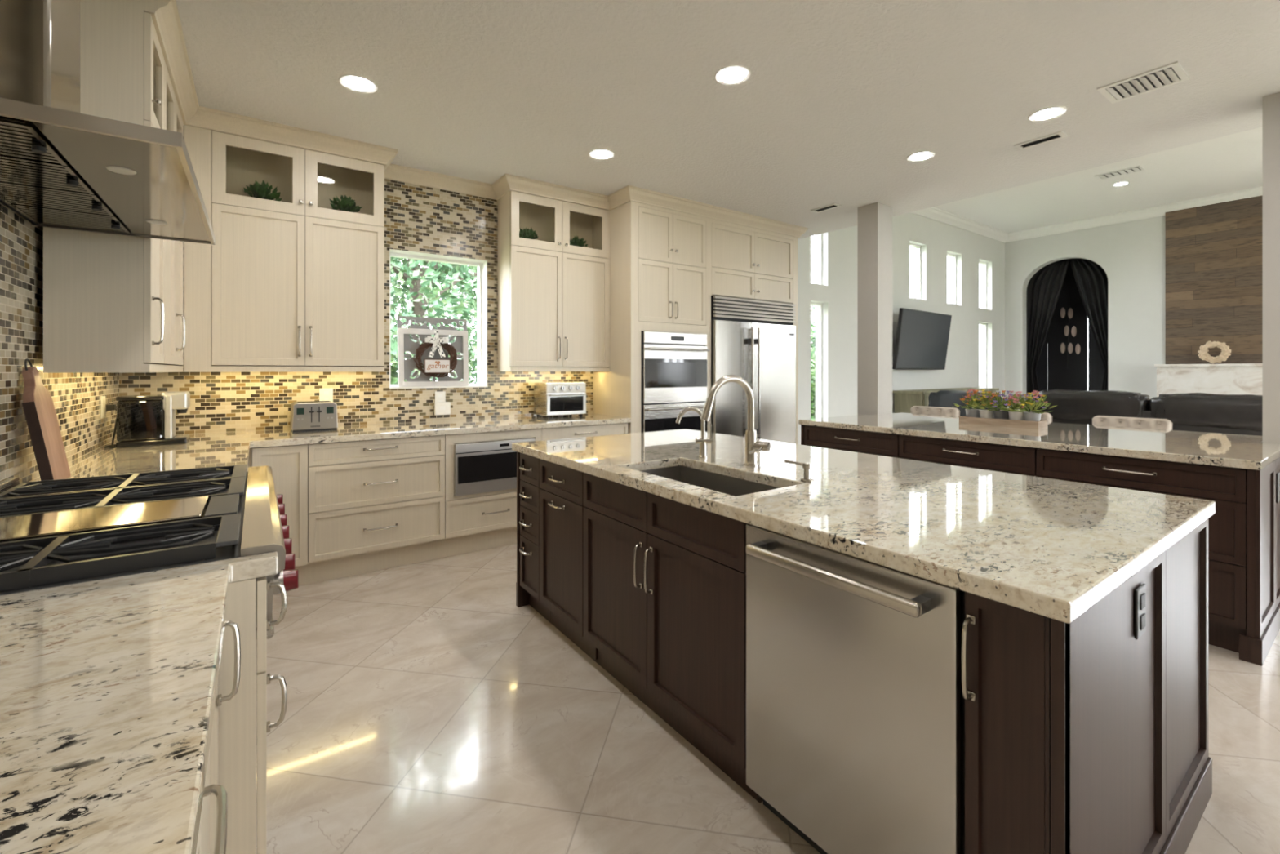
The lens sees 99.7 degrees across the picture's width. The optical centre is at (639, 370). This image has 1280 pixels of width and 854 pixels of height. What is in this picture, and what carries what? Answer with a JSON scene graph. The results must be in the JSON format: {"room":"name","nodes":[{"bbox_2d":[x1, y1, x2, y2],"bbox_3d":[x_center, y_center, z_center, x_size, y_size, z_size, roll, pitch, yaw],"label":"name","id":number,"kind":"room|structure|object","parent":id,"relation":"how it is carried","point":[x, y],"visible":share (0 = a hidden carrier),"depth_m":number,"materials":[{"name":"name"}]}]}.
{"room":"kitchen","nodes":[
{"label":"kitchen","id":0,"kind":"room"},
{"bbox_2d":[0,202,119,484],"bbox_3d":[-0.657,-0.117,-0.422,0.200,2.875,8.870,0,0,-35],"label":"wall","id":1,"kind":"structure","parent":0,"point":[76,396],"depth_m":1.95,"materials":[{"name":"tile"}]},
{"bbox_2d":[0,0,214,244],"bbox_3d":[-1.670,-1.037,1.645,0.530,1.032,1.235,0,0,-35],"label":"range hood","id":2,"kind":"object","parent":1,"relation":"attached to","point":[61,166],"visible":1,"depth_m":1.46,"materials":[{"name":"silver metal"}]},
{"bbox_2d":[43,0,185,373],"bbox_3d":[-2.448,-0.772,2.618,0.338,1.560,1.222,0,0,-35],"label":"upper cabinet","id":3,"kind":"object","parent":1,"relation":"attached to","point":[113,303],"visible":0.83,"depth_m":2.14,"materials":[{"name":"beige paint"}]},
{"bbox_2d":[119,125,1004,444],"bbox_3d":[1.915,-0.655,6.955,12.922,3.950,0.200,0,0,-35],"label":"wall","id":4,"kind":"structure","parent":0,"point":[418,218],"depth_m":4.69,"materials":[{"name":"tile"}]},
{"bbox_2d":[183,124,384,372],"bbox_3d":[-2.328,-0.772,3.616,1.088,1.560,0.338,0,0,-35],"label":"upper cabinet","id":5,"kind":"object","parent":4,"relation":"attached to","point":[295,282],"visible":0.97,"depth_m":3.52,"materials":[{"name":"beige paint"}]},
{"bbox_2d":[241,179,282,201],"bbox_3d":[-2.483,-1.155,3.549,0.225,0.193,0.217,0,0,-35],"label":"faux plant","id":6,"kind":"object","parent":5,"relation":"in","point":[258,190],"visible":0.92,"depth_m":3.52,"materials":[{"name":"green plant"}]},
{"bbox_2d":[329,195,363,212],"bbox_3d":[-2.087,-1.149,3.829,0.211,0.182,0.209,0,0,-35],"label":"faux plant","id":7,"kind":"object","parent":5,"relation":"in","point":[346,204],"visible":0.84,"depth_m":3.79,"materials":[{"name":"green plant"}]},
{"bbox_2d":[319,388,333,401],"bbox_3d":[-2.252,0.185,3.877,0.085,0.115,0.008,0,0,-35],"label":"wall outlet","id":8,"kind":"object","parent":4,"relation":"attached to","point":[325,394],"visible":0.72,"depth_m":3.87,"materials":[{"name":"white plastic"}]},
{"bbox_2d":[389,248,488,388],"bbox_3d":[-1.646,-0.395,4.408,0.762,1.070,0.182,0,0,-35],"label":"window","id":9,"kind":"structure","parent":4,"relation":"in","point":[482,264],"depth_m":4.58,"materials":[{"name":"white paint"}]},
{"bbox_2d":[396,315,468,386],"bbox_3d":[-1.666,-0.151,4.370,0.544,0.555,0.063,0,0,-35],"label":"decorative sign","id":10,"kind":"object","parent":9,"relation":"on","point":[405,366],"visible":0.8,"depth_m":4.34,"materials":[{"name":"grey wood"}]},
{"bbox_2d":[413,329,457,377],"bbox_3d":[-1.623,-0.133,4.305,0.338,0.378,0.061,0,0,-35],"label":"wreath","id":11,"kind":"object","parent":10,"relation":"hanging from","point":[431,367],"visible":1,"depth_m":4.29,"materials":[{"name":"brown wicker"}]},
{"bbox_2d":[434,401,450,415],"bbox_3d":[-1.582,0.303,4.324,0.120,0.102,0.035,0,0,-35],"label":"plug","id":12,"kind":"object","parent":4,"relation":"attached to","point":[441,407],"visible":1,"depth_m":4.31,"materials":[{"name":"white plastic"}]},
{"bbox_2d":[150,0,808,238],"bbox_3d":[-0.505,-1.505,4.566,5.434,0.100,1.354,0,0,-44],"label":"trim","id":13,"kind":"structure","parent":4,"relation":"attached to","point":[165,15],"depth_m":3.76,"materials":[{"name":"beige paint"}]},
{"bbox_2d":[497,190,609,371],"bbox_3d":[-0.733,-0.772,4.745,0.943,1.560,0.338,0,0,-35],"label":"upper cabinet","id":14,"kind":"object","parent":4,"relation":"attached to","point":[553,294],"visible":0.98,"depth_m":4.61,"materials":[{"name":"beige paint"}]},
{"bbox_2d":[519,227,537,239],"bbox_3d":[-0.955,-1.139,4.599,0.185,0.160,0.198,0,0,-35],"label":"faux plant","id":15,"kind":"object","parent":14,"relation":"in","point":[528,233],"visible":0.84,"depth_m":4.57,"materials":[{"name":"green plant"}]},
{"bbox_2d":[709,217,797,304],"bbox_3d":[1.019,-1.139,5.787,1.309,0.827,0.666,0,0,-35],"label":"upper cabinet","id":16,"kind":"object","parent":4,"relation":"attached to","point":[748,263],"visible":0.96,"depth_m":5.50,"materials":[{"name":"beige paint"}]},
{"bbox_2d":[810,302,822,417],"bbox_3d":[2.310,0.028,7.259,0.365,1.885,0.060,0,0,-35],"label":"window","id":17,"kind":"structure","parent":4,"relation":"in","point":[819,304],"depth_m":7.34,"materials":[{"name":"white paint"}]},
{"bbox_2d":[813,233,822,284],"bbox_3d":[2.310,-1.590,7.259,0.365,0.900,0.060,0,0,-35],"label":"window","id":18,"kind":"structure","parent":4,"relation":"in","point":[819,236],"depth_m":7.34,"materials":[{"name":"white paint"}]},
{"bbox_2d":[909,243,920,299],"bbox_3d":[4.367,-1.590,8.715,0.517,0.900,0.060,0,0,-35],"label":"window","id":19,"kind":"structure","parent":4,"relation":"in","point":[917,247],"depth_m":8.84,"materials":[{"name":"white paint"}]},
{"bbox_2d":[892,307,951,369],"bbox_3d":[4.286,-0.454,8.288,1.630,0.878,0.286,0,0,-38],"label":"television","id":20,"kind":"object","parent":4,"relation":"attached to","point":[922,340],"visible":1,"depth_m":8.13,"materials":[{"name":"black plastic"}]},
{"bbox_2d":[946,253,955,304],"bbox_3d":[5.354,-1.590,9.413,0.518,0.900,0.060,0,0,-35],"label":"window","id":21,"kind":"structure","parent":4,"relation":"in","point":[953,256],"depth_m":9.54,"materials":[{"name":"white paint"}]},
{"bbox_2d":[979,322,986,387],"bbox_3d":[6.336,0.038,10.109,0.530,1.864,0.060,0,0,-35],"label":"window","id":22,"kind":"structure","parent":4,"relation":"in","point":[984,325],"depth_m":10.24,"materials":[{"name":"white glass"}]},
{"bbox_2d":[979,261,986,309],"bbox_3d":[6.336,-1.590,10.109,0.530,0.900,0.060,0,0,-35],"label":"window","id":23,"kind":"structure","parent":4,"relation":"in","point":[984,264],"depth_m":10.24,"materials":[{"name":"white glass"}]},
{"bbox_2d":[176,0,1279,239],"bbox_3d":[1.699,-2.172,1.368,6.115,1.235,9.070,0,0,-35],"label":"ceiling","id":24,"kind":"structure","parent":0,"point":[835,100],"depth_m":2.90,"materials":[{"name":"paint"}]},
{"bbox_2d":[338,74,377,93],"bbox_3d":[-1.527,-1.552,2.929,0.188,0.006,0.188,0,0,-35],"label":"recessed light","id":25,"kind":"object","parent":24,"relation":"in","point":[357,83],"visible":1,"depth_m":2.92,"materials":[{"name":"white paint"}]},
{"bbox_2d":[588,148,614,159],"bbox_3d":[-0.276,-1.552,3.882,0.188,0.006,0.188,0,0,-35],"label":"recessed light","id":26,"kind":"object","parent":24,"relation":"in","point":[599,153],"visible":1,"depth_m":3.88,"materials":[{"name":"white paint"}]},
{"bbox_2d":[715,64,751,84],"bbox_3d":[0.488,-1.552,2.842,0.188,0.006,0.188,0,0,-35],"label":"recessed light","id":27,"kind":"object","parent":24,"relation":"in","point":[735,74],"visible":1,"depth_m":2.83,"materials":[{"name":"white paint"}]},
{"bbox_2d":[906,151,935,161],"bbox_3d":[2.036,-1.552,3.919,0.188,0.006,0.188,0,0,-35],"label":"recessed light","id":28,"kind":"object","parent":24,"relation":"in","point":[923,155],"visible":1,"depth_m":3.91,"materials":[{"name":"white paint"}]},
{"bbox_2d":[1013,130,1068,150],"bbox_3d":[2.704,-1.547,3.648,0.120,0.016,0.270,0,0,-35],"label":"ceiling vent","id":29,"kind":"object","parent":24,"relation":"in","point":[1060,135],"visible":1,"depth_m":3.63,"materials":[{"name":"white metal"}]},
{"bbox_2d":[1027,106,1066,121],"bbox_3d":[2.466,-1.552,3.272,0.188,0.006,0.188,0,0,-35],"label":"recessed light","id":30,"kind":"object","parent":24,"relation":"in","point":[1051,113],"visible":1,"depth_m":3.26,"materials":[{"name":"white paint"}]},
{"bbox_2d":[1097,61,1190,103],"bbox_3d":[2.721,-1.547,2.924,0.270,0.016,0.320,0,0,-35],"label":"ceiling vent","id":31,"kind":"object","parent":24,"relation":"in","point":[1172,73],"visible":1,"depth_m":2.91,"materials":[{"name":"white metal"}]},
{"bbox_2d":[256,543,1279,853],"bbox_3d":[5.032,1.380,3.727,14.280,0.120,9.070,0,0,-35],"label":"floor","id":32,"kind":"structure","parent":0,"point":[428,711],"depth_m":1.91,"materials":[{"name":"tile"}]},
{"bbox_2d":[0,464,297,639],"bbox_3d":[-1.445,0.839,1.527,0.757,0.962,1.230,0,0,-35],"label":"gas range","id":33,"kind":"object","parent":32,"relation":"on","point":[56,532],"visible":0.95,"depth_m":1.32,"materials":[{"name":"silver metal"}]},
{"bbox_2d":[195,620,240,853],"bbox_3d":[-0.432,0.882,0.010,0.638,0.875,2.320,0,0,-35],"label":"base cabinet","id":34,"kind":"object","parent":32,"relation":"on","point":[212,833],"visible":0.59,"depth_m":1.06,"materials":[{"name":"beige paint"}]},
{"bbox_2d":[0,551,278,853],"bbox_3d":[-0.424,0.425,0.044,0.716,0.040,2.362,0,0,-35],"label":"countertop","id":35,"kind":"structure","parent":34,"relation":"on","point":[108,686],"depth_m":0.65,"materials":[{"name":"stone"}]},
{"bbox_2d":[218,576,287,853],"bbox_3d":[-1.073,0.882,1.006,0.698,0.875,0.042,0,0,-35],"label":"base cabinet","id":36,"kind":"object","parent":32,"relation":"on","point":[237,715],"visible":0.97,"depth_m":1.15,"materials":[{"name":"beige paint"}]},
{"bbox_2d":[248,444,307,586],"bbox_3d":[-2.326,0.882,3.448,0.318,0.875,0.616,0,0,-35],"label":"base cabinet","id":37,"kind":"object","parent":32,"relation":"on","point":[289,464],"visible":0.4,"depth_m":3.26,"materials":[{"name":"beige paint"}]},
{"bbox_2d":[307,435,444,583],"bbox_3d":[-1.854,0.882,3.759,0.813,0.875,0.654,0,0,-35],"label":"base cabinet","id":38,"kind":"object","parent":32,"relation":"on","point":[376,504],"visible":0.99,"depth_m":3.51,"materials":[{"name":"beige paint"}]},
{"bbox_2d":[442,428,541,557],"bbox_3d":[-1.225,0.882,4.204,0.728,0.875,0.654,0,0,-35],"label":"base cabinet","id":39,"kind":"object","parent":32,"relation":"on","point":[477,522],"visible":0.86,"depth_m":3.91,"materials":[{"name":"beige paint"}]},
{"bbox_2d":[454,438,535,496],"bbox_3d":[-1.048,0.699,3.956,0.600,0.362,0.030,0,0,-35],"label":"drawer microwave","id":40,"kind":"object","parent":39,"relation":"in","point":[486,466],"visible":0.64,"depth_m":3.90,"materials":[{"name":"silver metal"}]},
{"bbox_2d":[515,451,528,607],"bbox_3d":[-0.182,0.883,3.381,1.238,0.873,0.030,0,0,-35],"label":"island end panel","id":41,"kind":"object","parent":32,"relation":"on","point":[522,594],"visible":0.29,"depth_m":3.02,"materials":[{"name":"brown wood"}]},
{"bbox_2d":[519,452,551,622],"bbox_3d":[-0.370,0.883,3.062,0.638,0.873,0.274,0,0,-35],"label":"base cabinet","id":42,"kind":"object","parent":32,"relation":"on","point":[529,549],"visible":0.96,"depth_m":2.89,"materials":[{"name":"brown wood"}]},
{"bbox_2d":[539,458,595,661],"bbox_3d":[-0.158,0.883,2.762,0.638,0.873,0.456,0,0,-35],"label":"base cabinet","id":43,"kind":"object","parent":32,"relation":"on","point":[561,487],"visible":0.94,"depth_m":2.60,"materials":[{"name":"brown wood"}]},
{"bbox_2d":[541,422,627,440],"bbox_3d":[-0.593,0.882,4.651,0.820,0.875,0.654,0,0,-35],"label":"base cabinet","id":44,"kind":"object","parent":32,"relation":"on","point":[560,433],"visible":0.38,"depth_m":4.39,"materials":[{"name":"beige paint"}]},
{"bbox_2d":[593,200,709,433],"bbox_3d":[0.118,-0.116,5.144,0.905,2.872,0.676,0,0,-35],"label":"tall cabinet","id":45,"kind":"object","parent":32,"relation":"on","point":[660,257],"visible":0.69,"depth_m":4.83,"materials":[{"name":"beige paint"}]},
{"bbox_2d":[640,330,709,432],"bbox_3d":[0.337,0.294,4.891,0.747,1.278,0.106,0,0,-35],"label":"double wall oven","id":46,"kind":"object","parent":45,"relation":"in","point":[674,365],"visible":0.73,"depth_m":4.86,"materials":[{"name":"silver metal"}]},
{"bbox_2d":[582,472,763,803],"bbox_3d":[0.259,0.883,2.174,0.638,0.873,0.982,0,0,-35],"label":"base cabinet","id":47,"kind":"object","parent":32,"relation":"on","point":[664,579],"visible":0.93,"depth_m":1.92,"materials":[{"name":"brown wood"}]},
{"bbox_2d":[711,295,795,444],"bbox_3d":[1.036,0.300,5.720,1.195,2.040,0.719,0,0,-35],"label":"refrigerator","id":48,"kind":"object","parent":32,"relation":"on","point":[753,340],"visible":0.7,"depth_m":5.41,"materials":[{"name":"silver metal"}]},
{"bbox_2d":[709,294,797,444],"bbox_3d":[1.012,0.298,5.799,1.307,2.044,0.638,0,0,-35],"label":"refrigerator surround","id":49,"kind":"object","parent":48,"relation":"attached to","point":[796,307],"visible":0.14,"depth_m":5.90,"materials":[{"name":"beige paint"}]},
{"bbox_2d":[804,425,900,457],"bbox_3d":[1.823,0.883,4.301,0.658,0.873,0.805,0,0,-35],"label":"base cabinet","id":50,"kind":"object","parent":32,"relation":"on","point":[885,444],"visible":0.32,"depth_m":4.09,"materials":[{"name":"brown wood"}]},
{"bbox_2d":[745,524,965,853],"bbox_3d":[0.697,0.885,1.505,0.656,0.869,0.600,0,0,-35],"label":"dishwasher","id":51,"kind":"object","parent":32,"relation":"on","point":[855,701],"visible":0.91,"depth_m":1.30,"materials":[{"name":"silver metal"}]},
{"bbox_2d":[857,202,892,414],"bbox_3d":[2.238,-0.117,5.146,0.250,2.875,0.205,0,0,-35],"label":"pillar","id":52,"kind":"structure","parent":32,"relation":"on","point":[874,220],"depth_m":5.07,"materials":[{"name":"beige paint"}]},
{"bbox_2d":[910,405,959,416],"bbox_3d":[2.717,0.838,5.182,0.502,0.965,0.460,0,0,-35],"label":"dining chair","id":53,"kind":"object","parent":32,"relation":"on","point":[954,411],"visible":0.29,"depth_m":5.27,"materials":[{"name":"beige fabric"}]},
{"bbox_2d":[893,387,999,413],"bbox_3d":[4.958,0.810,8.660,2.520,1.020,0.463,0,0,-35],"label":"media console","id":54,"kind":"object","parent":32,"relation":"on","point":[904,400],"visible":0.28,"depth_m":8.02,"materials":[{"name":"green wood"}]},
{"bbox_2d":[928,389,1002,416],"bbox_3d":[4.550,0.792,7.412,0.808,1.055,0.882,0,0,-35],"label":"armchair","id":55,"kind":"object","parent":32,"relation":"on","point":[944,397],"visible":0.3,"depth_m":7.28,"materials":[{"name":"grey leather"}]},
{"bbox_2d":[898,434,1037,476],"bbox_3d":[2.294,0.883,3.636,0.658,0.873,0.821,0,0,-35],"label":"base cabinet","id":56,"kind":"object","parent":32,"relation":"on","point":[1016,460],"visible":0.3,"depth_m":3.42,"materials":[{"name":"brown wood"}]},
{"bbox_2d":[961,591,1044,853],"bbox_3d":[0.935,0.883,1.218,0.638,0.873,0.141,0,0,-35],"label":"base cabinet","id":57,"kind":"object","parent":32,"relation":"on","point":[1003,645],"visible":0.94,"depth_m":1.06,"materials":[{"name":"brown wood"}]},
{"bbox_2d":[1044,518,1212,853],"bbox_3d":[1.262,0.883,1.345,1.246,0.873,0.050,0,0,-35],"label":"island end panel","id":58,"kind":"object","parent":32,"relation":"on","point":[1128,766],"visible":0.98,"depth_m":1.25,"materials":[{"name":"brown wood"}]},
{"bbox_2d":[1134,582,1146,639],"bbox_3d":[1.187,0.570,1.282,0.073,0.116,0.006,0,0,-35],"label":"outlet plate","id":59,"kind":"object","parent":58,"relation":"attached to","point":[1140,588],"depth_m":1.27,"materials":[{"name":"white plastic"}]},
{"bbox_2d":[1140,592,1145,630],"bbox_3d":[1.190,0.570,1.278,0.035,0.080,0.002,0,0,-35],"label":"socket","id":60,"kind":"object","parent":59,"relation":"attached to","point":[1142,594],"depth_m":1.28,"materials":[{"name":"white plastic"}]},
{"bbox_2d":[1092,415,1173,430],"bbox_3d":[3.560,0.838,3.990,0.502,0.965,0.460,0,0,-35],"label":"dining chair","id":61,"kind":"object","parent":32,"relation":"on","point":[1105,420],"visible":0.21,"depth_m":4.08,"materials":[{"name":"beige fabric"}]},
{"bbox_2d":[1036,448,1247,653],"bbox_3d":[2.768,0.883,2.965,0.658,0.873,0.818,0,0,-35],"label":"base cabinet","id":62,"kind":"object","parent":32,"relation":"on","point":[1227,486],"visible":0.36,"depth_m":2.56,"materials":[{"name":"brown wood"}]},
{"bbox_2d":[798,412,1279,470],"bbox_3d":[2.620,0.425,3.849,1.425,0.040,2.523,0,0,-35],"label":"countertop","id":63,"kind":"structure","parent":62,"relation":"on","point":[1225,450],"depth_m":3.29,"materials":[{"name":"stone"}]},
{"bbox_2d":[959,415,1048,428],"bbox_3d":[2.679,0.379,4.004,0.170,0.052,0.520,0,0,-35],"label":"tray","id":64,"kind":"object","parent":63,"relation":"on","point":[1042,424],"visible":0.93,"depth_m":3.91,"materials":[{"name":"brown wood"}]},
{"bbox_2d":[951,389,992,417],"bbox_3d":[2.568,0.267,4.152,0.293,0.248,0.260,0,0,-35],"label":"flower pot","id":65,"kind":"object","parent":64,"relation":"on","point":[973,412],"visible":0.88,"depth_m":4.15,"materials":[{"name":"metal"}]},
{"bbox_2d":[964,389,1008,418],"bbox_3d":[2.629,0.267,4.081,0.259,0.248,0.274,0,0,-35],"label":"flower pot","id":66,"kind":"object","parent":64,"relation":"on","point":[983,413],"visible":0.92,"depth_m":4.06,"materials":[{"name":"green plant"}]},
{"bbox_2d":[978,390,1021,419],"bbox_3d":[2.675,0.269,4.007,0.296,0.243,0.305,0,0,-35],"label":"flower pot","id":67,"kind":"object","parent":64,"relation":"on","point":[998,414],"visible":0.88,"depth_m":3.98,"materials":[{"name":"green plant"}]},
{"bbox_2d":[994,391,1041,420],"bbox_3d":[2.738,0.269,3.908,0.249,0.242,0.313,0,0,-35],"label":"flower pot","id":68,"kind":"object","parent":64,"relation":"on","point":[1018,415],"visible":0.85,"depth_m":3.90,"materials":[{"name":"green plant"}]},
{"bbox_2d":[1007,390,1057,421],"bbox_3d":[2.800,0.266,3.846,0.274,0.249,0.295,0,0,-35],"label":"flower pot","id":69,"kind":"object","parent":64,"relation":"on","point":[1032,416],"visible":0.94,"depth_m":3.83,"materials":[{"name":"metal"}]},
{"bbox_2d":[1028,389,1262,435],"bbox_3d":[6.991,0.798,7.301,1.072,1.044,2.980,0,0,-35],"label":"sofa","id":70,"kind":"object","parent":32,"relation":"on","point":[1231,414],"visible":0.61,"depth_m":6.81,"materials":[{"name":"black leather"}]},
{"bbox_2d":[1149,392,1262,431],"bbox_3d":[7.125,0.494,6.550,0.425,0.435,1.382,0,0,-35],"label":"cushion","id":71,"kind":"object","parent":70,"relation":"on","point":[1193,411],"depth_m":6.54,"materials":[{"name":"black leather"}]},
{"bbox_2d":[1154,363,1262,396],"bbox_3d":[8.889,0.611,7.554,0.440,1.418,2.420,0,0,-35],"label":"fireplace mantel","id":72,"kind":"object","parent":32,"relation":"on","point":[1238,378],"visible":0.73,"depth_m":7.93,"materials":[{"name":"stone"}]},
{"bbox_2d":[1197,340,1231,363],"bbox_3d":[8.560,-0.274,8.054,0.094,0.343,0.352,0,0,-35],"label":"wreath","id":73,"kind":"object","parent":72,"relation":"on","point":[1225,353],"visible":1,"depth_m":8.04,"materials":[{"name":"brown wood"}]},
{"bbox_2d":[1239,457,1279,666],"bbox_3d":[3.158,0.883,2.724,0.975,0.873,0.070,0,0,-35],"label":"end panel","id":74,"kind":"object","parent":32,"relation":"on","point":[1263,485],"visible":0.94,"depth_m":2.47,"materials":[{"name":"brown wood"}]},
{"bbox_2d":[1262,92,1279,443],"bbox_3d":[3.700,-0.117,3.055,0.250,2.875,0.212,0,0,-35],"label":"pillar","id":75,"kind":"structure","parent":32,"relation":"on","point":[1271,103],"depth_m":3.04,"materials":[{"name":"beige paint"}]},
{"bbox_3d":[-2.191,0.883,2.462,0.600,0.875,1.146,0,0,-35],"label":"base cabinet","id":76,"kind":"object","parent":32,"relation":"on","visible":0},
{"bbox_2d":[31,413,631,481],"bbox_3d":[-1.282,0.425,3.484,3.291,0.040,1.769,0,0,-35],"label":"countertop","id":77,"kind":"structure","parent":76,"relation":"on","point":[228,448],"depth_m":3.23,"materials":[{"name":"stone"}]},
{"bbox_2d":[22,358,71,480],"bbox_3d":[-2.136,0.182,1.937,0.097,0.449,0.209,0,0,-36],"label":"cutting board","id":78,"kind":"object","parent":77,"relation":"on","point":[37,404],"visible":0.93,"depth_m":1.89,"materials":[{"name":"brown wood"}]},
{"bbox_2d":[115,391,190,448],"bbox_3d":[-2.676,0.263,2.982,0.288,0.285,0.192,0,0,-35],"label":"coffee maker","id":79,"kind":"object","parent":77,"relation":"on","point":[142,420],"visible":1,"depth_m":2.90,"materials":[{"name":"plastic"}]},
{"bbox_2d":[289,400,337,432],"bbox_3d":[-2.229,0.309,3.694,0.267,0.192,0.245,0,0,-35],"label":"toaster","id":80,"kind":"object","parent":77,"relation":"on","point":[313,415],"visible":1,"depth_m":3.61,"materials":[{"name":"silver metal"}]},
{"bbox_2d":[533,382,586,417],"bbox_3d":[-0.698,0.255,4.763,0.380,0.300,0.297,0,0,-35],"label":"toaster oven","id":81,"kind":"object","parent":77,"relation":"on","point":[550,398],"visible":1,"depth_m":4.67,"materials":[{"name":"silver metal"}]},
{"bbox_3d":[0.812,0.884,2.563,0.638,0.873,2.450,0,0,-35],"label":"cabinet","id":82,"kind":"object","parent":32,"relation":"on","visible":0},
{"bbox_2d":[511,428,1215,623],"bbox_3d":[0.535,0.425,2.351,1.270,0.040,2.545,0,0,-35],"label":"countertop","id":83,"kind":"structure","parent":82,"relation":"on","point":[1053,548],"depth_m":1.56,"materials":[{"name":"stone"}]},
{"bbox_2d":[675,406,711,457],"bbox_3d":[0.250,0.286,2.522,0.178,0.238,0.042,0,0,-13],"label":"faucet","id":84,"kind":"object","parent":83,"relation":"on","point":[703,442],"visible":0.93,"depth_m":2.52,"materials":[{"name":"silver metal"}]},
{"bbox_2d":[641,466,778,496],"bbox_3d":[0.250,0.555,2.134,0.374,0.220,0.726,0,0,-35],"label":"sink","id":85,"kind":"object","parent":83,"relation":"in","point":[731,486],"visible":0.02,"depth_m":2.36,"materials":[{"name":"silver metal"}]},
{"bbox_2d":[700,374,770,466],"bbox_3d":[0.403,0.212,2.248,0.308,0.387,0.116,0,0,-28],"label":"faucet","id":86,"kind":"object","parent":83,"relation":"on","point":[752,446],"visible":1,"depth_m":2.29,"materials":[{"name":"silver metal"}]},
{"bbox_2d":[784,459,814,482],"bbox_3d":[0.586,0.366,1.976,0.104,0.077,0.052,0,0,-7],"label":"soap dispenser","id":87,"kind":"object","parent":83,"relation":"on","point":[806,466],"visible":1,"depth_m":1.97,"materials":[{"name":"silver metal"}]},
{"bbox_2d":[1035,257,1105,391],"bbox_3d":[8.169,-0.655,10.089,0.907,3.950,1.630,0,0,-35],"label":"door","id":88,"kind":"structure","parent":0,"point":[1085,371],"depth_m":10.38,"materials":[{"name":"paint"}]},
{"bbox_2d":[1026,261,1068,398],"bbox_3d":[7.676,-0.355,10.211,0.101,3.310,0.690,0,0,-35],"label":"curtain","id":89,"kind":"object","parent":88,"relation":"hanging from","point":[1044,287],"visible":0.68,"depth_m":10.30,"materials":[{"name":"black fabric"}]},
{"bbox_2d":[1060,297,1080,368],"bbox_3d":[8.102,-0.710,10.172,0.027,1.340,0.314,0,0,-35],"label":"hanging ornament","id":90,"kind":"object","parent":88,"relation":"hanging from","point":[1077,348],"depth_m":10.18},
{"bbox_2d":[1070,258,1107,390],"bbox_3d":[8.091,-0.355,9.628,0.101,3.310,0.691,0,0,-35],"label":"curtain","id":91,"kind":"object","parent":88,"relation":"hanging from","point":[1091,279],"visible":0.34,"depth_m":9.60,"materials":[{"name":"black fabric"}]},
{"bbox_2d":[1004,215,1164,411],"bbox_3d":[9.669,-0.655,7.010,0.200,3.950,9.070,0,0,-35],"label":"wall","id":92,"kind":"structure","parent":0,"point":[1131,254],"depth_m":9.11,"materials":[{"name":"grey paint"}]},
{"bbox_2d":[911,186,1262,242],"bbox_3d":[6.893,-2.555,5.045,6.602,0.150,8.670,0,0,-35],"label":"trim","id":93,"kind":"structure","parent":92,"relation":"attached to","point":[933,213],"depth_m":9.09,"materials":[{"name":"white paint"}]},
{"bbox_2d":[1164,195,1262,364],"bbox_3d":[9.056,-1.363,7.666,0.038,2.529,2.330,0,0,-35],"label":"panel","id":94,"kind":"object","parent":92,"relation":"attached to","point":[1214,252],"visible":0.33,"depth_m":8.16,"materials":[{"name":"brown wood"}]},
{"bbox_2d":[933,126,1262,232],"bbox_3d":[6.993,-2.710,5.115,6.857,0.160,9.070,0,0,-35],"label":"ceiling","id":95,"kind":"structure","parent":0,"point":[1233,162],"depth_m":7.79,"materials":[{"name":"white paint"}]},
{"bbox_2d":[1094,165,1145,179],"bbox_3d":[6.372,-2.622,7.181,0.240,0.016,0.460,0,0,-35],"label":"ceiling vent","id":96,"kind":"object","parent":95,"relation":"in","point":[1138,168],"visible":1,"depth_m":7.16,"materials":[{"name":"white metal"}]},
{"label":"outside","id":97,"kind":"structure","parent":0,"visible":0},
{"bbox_3d":[8.162,1.550,5.777,100.000,0.140,120.000,0,0,-35],"label":"lawn","id":98,"kind":"structure","parent":97,"visible":0},
{"bbox_2d":[391,353,406,384],"bbox_3d":[-2.925,0.612,6.029,1.597,1.855,1.492,0,0,-17],"label":"shrub","id":99,"kind":"object","parent":98,"relation":"on","point":[393,370],"visible":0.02,"depth_m":5.92,"materials":[{"name":"green plant"}]},
{"bbox_2d":[391,257,477,382],"bbox_3d":[-4.120,-1.476,9.075,4.048,5.934,4.941,0,0,33],"label":"tree","id":100,"kind":"object","parent":98,"relation":"on","point":[422,292],"visible":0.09,"depth_m":8.78,"materials":[{"name":"green plant"}]},
{"bbox_2d":[391,259,477,383],"bbox_3d":[-3.576,-1.921,14.286,6.803,7.411,5.650,0,0,-11],"label":"tree","id":101,"kind":"object","parent":98,"relation":"on","point":[472,359],"visible":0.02,"depth_m":13.55,"materials":[{"name":"green plant"}]},
{"bbox_2d":[810,359,815,418],"bbox_3d":[3.966,0.621,12.732,1.873,1.943,1.762,0,0,36],"label":"shrub","id":102,"kind":"object","parent":98,"relation":"on","point":[812,370],"visible":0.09,"depth_m":12.38,"materials":[{"name":"green plant"}]},
{"bbox_2d":[810,305,815,382],"bbox_3d":[4.631,-0.867,15.910,3.036,4.713,3.102,0,0,24],"label":"tree","id":103,"kind":"object","parent":98,"relation":"on","point":[812,322],"visible":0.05,"depth_m":15.02,"materials":[{"name":"green plant"}]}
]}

